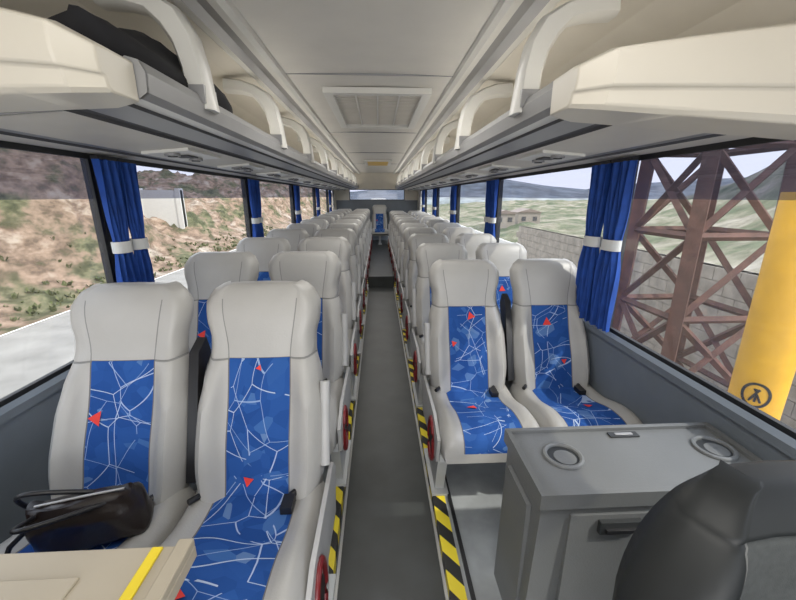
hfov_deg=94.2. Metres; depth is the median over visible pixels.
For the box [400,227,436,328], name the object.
passenger seat
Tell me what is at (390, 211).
passenger seat
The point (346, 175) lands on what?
bracket
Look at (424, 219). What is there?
passenger seat
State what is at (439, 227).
passenger seat
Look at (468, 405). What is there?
passenger seat
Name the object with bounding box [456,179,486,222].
window
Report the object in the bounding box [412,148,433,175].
bracket
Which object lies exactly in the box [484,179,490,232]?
window curtain
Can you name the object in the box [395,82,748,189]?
luggage rack
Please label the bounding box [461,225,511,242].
guard rail
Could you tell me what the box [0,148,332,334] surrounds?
terrain
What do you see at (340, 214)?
passenger seat
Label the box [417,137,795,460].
wall
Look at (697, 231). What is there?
lattice pylon
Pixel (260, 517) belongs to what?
passenger seat
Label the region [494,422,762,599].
storage cabinet
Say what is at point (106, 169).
window curtain
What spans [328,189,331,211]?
window curtain
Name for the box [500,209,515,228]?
shed
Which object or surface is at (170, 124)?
luggage rack
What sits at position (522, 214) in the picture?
house
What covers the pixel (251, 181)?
window curtain
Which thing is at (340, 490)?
trim
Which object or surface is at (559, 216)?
terrain
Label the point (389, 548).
floor
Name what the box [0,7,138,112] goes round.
compartment
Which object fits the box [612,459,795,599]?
seat
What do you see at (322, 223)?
passenger seat
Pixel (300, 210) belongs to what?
window curtain
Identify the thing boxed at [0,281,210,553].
passenger seat
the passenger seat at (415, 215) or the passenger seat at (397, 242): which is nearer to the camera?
the passenger seat at (397, 242)
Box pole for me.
[728,192,795,420]
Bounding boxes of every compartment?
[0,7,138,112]
[550,22,795,139]
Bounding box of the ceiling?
[0,0,795,173]
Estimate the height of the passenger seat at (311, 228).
1.050 m
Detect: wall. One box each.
[0,140,336,543]
[139,188,187,228]
[336,173,417,242]
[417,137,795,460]
[516,226,795,428]
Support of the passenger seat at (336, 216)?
on the floor
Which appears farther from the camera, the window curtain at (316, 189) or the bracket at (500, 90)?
the window curtain at (316, 189)
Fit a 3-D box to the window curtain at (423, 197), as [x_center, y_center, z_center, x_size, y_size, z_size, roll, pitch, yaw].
[0.637,-2.349,9.306,0.068,0.820,0.155,-1,16,-3]
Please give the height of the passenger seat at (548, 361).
1.050 m
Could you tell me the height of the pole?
2.830 m
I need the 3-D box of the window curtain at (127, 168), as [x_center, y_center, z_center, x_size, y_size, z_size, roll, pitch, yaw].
[-1.295,-0.269,1.857,0.068,0.820,0.125,-1,16,-3]
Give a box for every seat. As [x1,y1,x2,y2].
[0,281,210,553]
[159,280,335,599]
[184,251,258,492]
[236,237,290,280]
[266,229,308,250]
[268,251,350,486]
[286,223,320,236]
[297,237,357,400]
[300,219,328,228]
[311,216,335,223]
[314,228,361,353]
[319,214,339,219]
[325,212,343,217]
[326,223,364,324]
[334,219,366,304]
[340,216,368,289]
[345,214,369,278]
[348,212,370,269]
[352,211,370,253]
[354,210,371,249]
[355,209,371,238]
[372,205,388,244]
[388,211,403,252]
[389,212,405,257]
[390,213,408,256]
[391,215,411,272]
[393,217,415,281]
[394,219,420,292]
[397,223,427,308]
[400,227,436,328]
[404,234,448,359]
[411,243,467,407]
[413,213,429,217]
[416,215,434,220]
[421,217,441,223]
[422,259,538,495]
[426,219,449,227]
[433,223,460,233]
[442,227,475,242]
[455,233,495,258]
[475,243,526,389]
[500,258,642,426]
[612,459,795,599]
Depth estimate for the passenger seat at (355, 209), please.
9.55 m
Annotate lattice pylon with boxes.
[612,140,795,391]
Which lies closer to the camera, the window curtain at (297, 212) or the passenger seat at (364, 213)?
the window curtain at (297, 212)
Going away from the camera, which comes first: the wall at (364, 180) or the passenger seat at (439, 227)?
the passenger seat at (439, 227)
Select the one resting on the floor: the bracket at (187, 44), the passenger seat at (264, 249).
the passenger seat at (264, 249)
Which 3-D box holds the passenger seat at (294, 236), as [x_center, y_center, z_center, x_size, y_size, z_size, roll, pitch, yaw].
[-1.039,-0.085,3.373,0.481,1.050,0.822,-1,16,-3]
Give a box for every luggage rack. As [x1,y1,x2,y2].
[0,55,358,189]
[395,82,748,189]
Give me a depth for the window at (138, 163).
2.63 m
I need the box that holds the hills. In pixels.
[350,177,745,204]
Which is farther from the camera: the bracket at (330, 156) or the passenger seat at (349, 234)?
the bracket at (330, 156)
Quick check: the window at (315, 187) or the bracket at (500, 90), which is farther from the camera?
the window at (315, 187)
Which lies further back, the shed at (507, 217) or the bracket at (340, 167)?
the shed at (507, 217)
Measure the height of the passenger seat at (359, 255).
1.050 m
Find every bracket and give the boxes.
[93,0,219,113]
[222,78,287,148]
[281,116,314,162]
[297,135,328,170]
[313,147,338,175]
[327,157,344,178]
[337,166,352,182]
[341,163,348,180]
[400,169,404,182]
[403,163,419,181]
[407,159,420,178]
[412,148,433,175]
[420,136,449,170]
[432,119,458,163]
[454,82,512,149]
[509,0,620,116]
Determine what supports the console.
on the floor
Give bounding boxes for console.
[0,538,196,599]
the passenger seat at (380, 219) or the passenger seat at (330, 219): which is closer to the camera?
the passenger seat at (330, 219)
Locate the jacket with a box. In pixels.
[47,4,232,112]
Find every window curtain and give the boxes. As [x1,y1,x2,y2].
[89,155,140,282]
[117,158,154,281]
[247,178,260,236]
[255,178,263,236]
[293,184,299,222]
[297,185,301,221]
[315,188,319,215]
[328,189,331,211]
[422,190,424,211]
[432,188,433,214]
[433,188,436,216]
[449,185,452,222]
[451,185,456,222]
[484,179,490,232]
[488,178,498,236]
[576,160,612,321]
[589,156,639,331]
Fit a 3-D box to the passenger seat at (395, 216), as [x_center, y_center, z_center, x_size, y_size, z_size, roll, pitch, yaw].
[0.102,-1.095,7.176,0.486,1.050,0.822,-1,16,-3]
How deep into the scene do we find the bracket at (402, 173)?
7.97 m
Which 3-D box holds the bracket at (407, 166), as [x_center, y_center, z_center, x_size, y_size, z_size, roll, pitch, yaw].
[0.255,-2.448,7.044,0.323,0.367,0.100,-1,16,-3]
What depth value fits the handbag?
0.99 m
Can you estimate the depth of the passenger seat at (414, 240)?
3.54 m
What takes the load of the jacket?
on the luggage rack at (170, 124)
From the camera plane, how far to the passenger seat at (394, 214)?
8.07 m
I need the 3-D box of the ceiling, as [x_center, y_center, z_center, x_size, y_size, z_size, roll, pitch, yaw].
[-0.285,-1.805,4.549,2.520,0.650,13.070,-1,16,-3]
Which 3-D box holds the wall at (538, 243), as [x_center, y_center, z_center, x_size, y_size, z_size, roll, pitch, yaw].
[4.671,-0.449,8.690,0.200,1.790,10.280,-1,16,-3]
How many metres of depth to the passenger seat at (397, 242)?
5.81 m
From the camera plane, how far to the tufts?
10.94 m
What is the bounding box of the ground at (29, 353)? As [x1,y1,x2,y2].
[0,249,235,398]
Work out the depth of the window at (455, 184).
7.36 m
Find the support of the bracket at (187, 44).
attached to the luggage rack at (170, 124)
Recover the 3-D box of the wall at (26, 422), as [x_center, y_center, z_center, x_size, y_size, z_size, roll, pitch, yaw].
[-1.498,-0.931,4.728,0.090,2.350,12.950,-1,16,-3]
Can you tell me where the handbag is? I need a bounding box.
[4,482,153,553]
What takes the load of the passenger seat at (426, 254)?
on the floor
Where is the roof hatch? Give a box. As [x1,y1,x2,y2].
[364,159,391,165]
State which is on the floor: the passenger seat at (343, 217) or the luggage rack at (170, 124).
the passenger seat at (343, 217)
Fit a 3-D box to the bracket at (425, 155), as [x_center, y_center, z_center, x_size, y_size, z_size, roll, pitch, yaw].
[0.409,-1.642,4.158,0.323,0.367,0.100,-1,16,-3]
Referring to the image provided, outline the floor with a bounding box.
[189,240,505,599]
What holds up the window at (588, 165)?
in the wall at (621, 372)
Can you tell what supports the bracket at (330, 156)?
attached to the luggage rack at (170, 124)
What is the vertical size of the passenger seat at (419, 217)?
1.050 m
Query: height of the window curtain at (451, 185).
0.820 m
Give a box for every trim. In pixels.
[329,270,368,599]
[393,282,475,599]
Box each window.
[0,140,116,407]
[108,156,251,236]
[249,177,294,222]
[294,184,315,215]
[315,187,328,211]
[349,189,404,199]
[425,187,436,212]
[437,184,455,216]
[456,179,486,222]
[495,159,612,242]
[609,137,795,439]
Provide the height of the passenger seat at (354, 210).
1.050 m
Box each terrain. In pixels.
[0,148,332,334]
[421,162,785,272]
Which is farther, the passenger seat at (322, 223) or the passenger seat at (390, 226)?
the passenger seat at (390, 226)
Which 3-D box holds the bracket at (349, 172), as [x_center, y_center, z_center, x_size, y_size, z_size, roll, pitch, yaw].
[-1.137,-2.698,7.940,0.323,0.367,0.100,-1,16,-3]
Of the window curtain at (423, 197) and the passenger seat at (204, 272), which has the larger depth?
the window curtain at (423, 197)
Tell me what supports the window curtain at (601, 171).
hanging from the luggage rack at (533, 140)
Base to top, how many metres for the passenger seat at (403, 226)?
1.050 m
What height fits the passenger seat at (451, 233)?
1.050 m
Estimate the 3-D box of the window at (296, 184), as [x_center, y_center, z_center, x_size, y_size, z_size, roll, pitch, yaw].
[-1.598,-1.547,6.453,0.018,0.850,1.860,-1,16,-3]
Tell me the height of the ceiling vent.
0.035 m
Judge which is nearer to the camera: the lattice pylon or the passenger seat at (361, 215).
the lattice pylon
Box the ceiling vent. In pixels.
[322,86,431,128]
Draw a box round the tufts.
[0,225,284,326]
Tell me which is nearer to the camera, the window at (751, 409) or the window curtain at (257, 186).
the window at (751, 409)
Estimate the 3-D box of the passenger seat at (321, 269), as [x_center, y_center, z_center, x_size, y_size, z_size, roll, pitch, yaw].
[-0.497,0.327,1.896,0.486,1.050,0.822,-1,16,-3]
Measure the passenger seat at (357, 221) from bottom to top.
1.050 m
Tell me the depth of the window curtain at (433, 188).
7.57 m
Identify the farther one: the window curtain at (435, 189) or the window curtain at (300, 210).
the window curtain at (435, 189)
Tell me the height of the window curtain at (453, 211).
0.820 m
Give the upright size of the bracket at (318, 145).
0.367 m
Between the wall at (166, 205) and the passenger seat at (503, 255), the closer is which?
the passenger seat at (503, 255)
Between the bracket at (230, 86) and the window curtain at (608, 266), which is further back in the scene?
the bracket at (230, 86)
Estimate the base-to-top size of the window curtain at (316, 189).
0.820 m
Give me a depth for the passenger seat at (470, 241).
3.59 m
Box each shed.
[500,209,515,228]
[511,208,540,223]
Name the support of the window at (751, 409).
in the wall at (621, 372)
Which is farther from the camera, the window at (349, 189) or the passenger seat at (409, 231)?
the window at (349, 189)
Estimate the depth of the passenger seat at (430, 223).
5.85 m
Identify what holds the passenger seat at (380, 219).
on the floor
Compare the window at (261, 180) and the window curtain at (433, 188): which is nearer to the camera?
the window at (261, 180)
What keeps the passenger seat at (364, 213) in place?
on the floor
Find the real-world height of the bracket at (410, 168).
0.367 m
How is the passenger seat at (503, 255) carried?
on the floor
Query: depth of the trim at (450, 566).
1.61 m
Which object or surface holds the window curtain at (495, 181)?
hanging from the luggage rack at (533, 140)
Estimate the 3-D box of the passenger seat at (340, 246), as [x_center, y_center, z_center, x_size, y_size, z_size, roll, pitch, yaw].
[-0.537,0.118,2.646,0.486,1.050,0.822,-1,16,-3]
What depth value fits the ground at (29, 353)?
7.04 m
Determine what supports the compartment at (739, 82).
attached to the luggage rack at (533, 140)
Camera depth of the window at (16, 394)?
1.51 m
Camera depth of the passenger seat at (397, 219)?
6.56 m
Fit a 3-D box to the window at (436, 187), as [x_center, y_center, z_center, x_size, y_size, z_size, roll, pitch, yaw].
[0.741,-2.105,8.450,0.018,0.850,1.860,-1,16,-3]
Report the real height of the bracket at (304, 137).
0.367 m
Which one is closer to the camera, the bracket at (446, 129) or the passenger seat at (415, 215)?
the bracket at (446, 129)
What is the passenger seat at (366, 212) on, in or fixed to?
on the floor
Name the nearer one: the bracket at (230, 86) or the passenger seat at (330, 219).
the bracket at (230, 86)
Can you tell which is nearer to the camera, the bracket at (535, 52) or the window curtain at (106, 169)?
the bracket at (535, 52)
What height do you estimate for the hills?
13.789 m

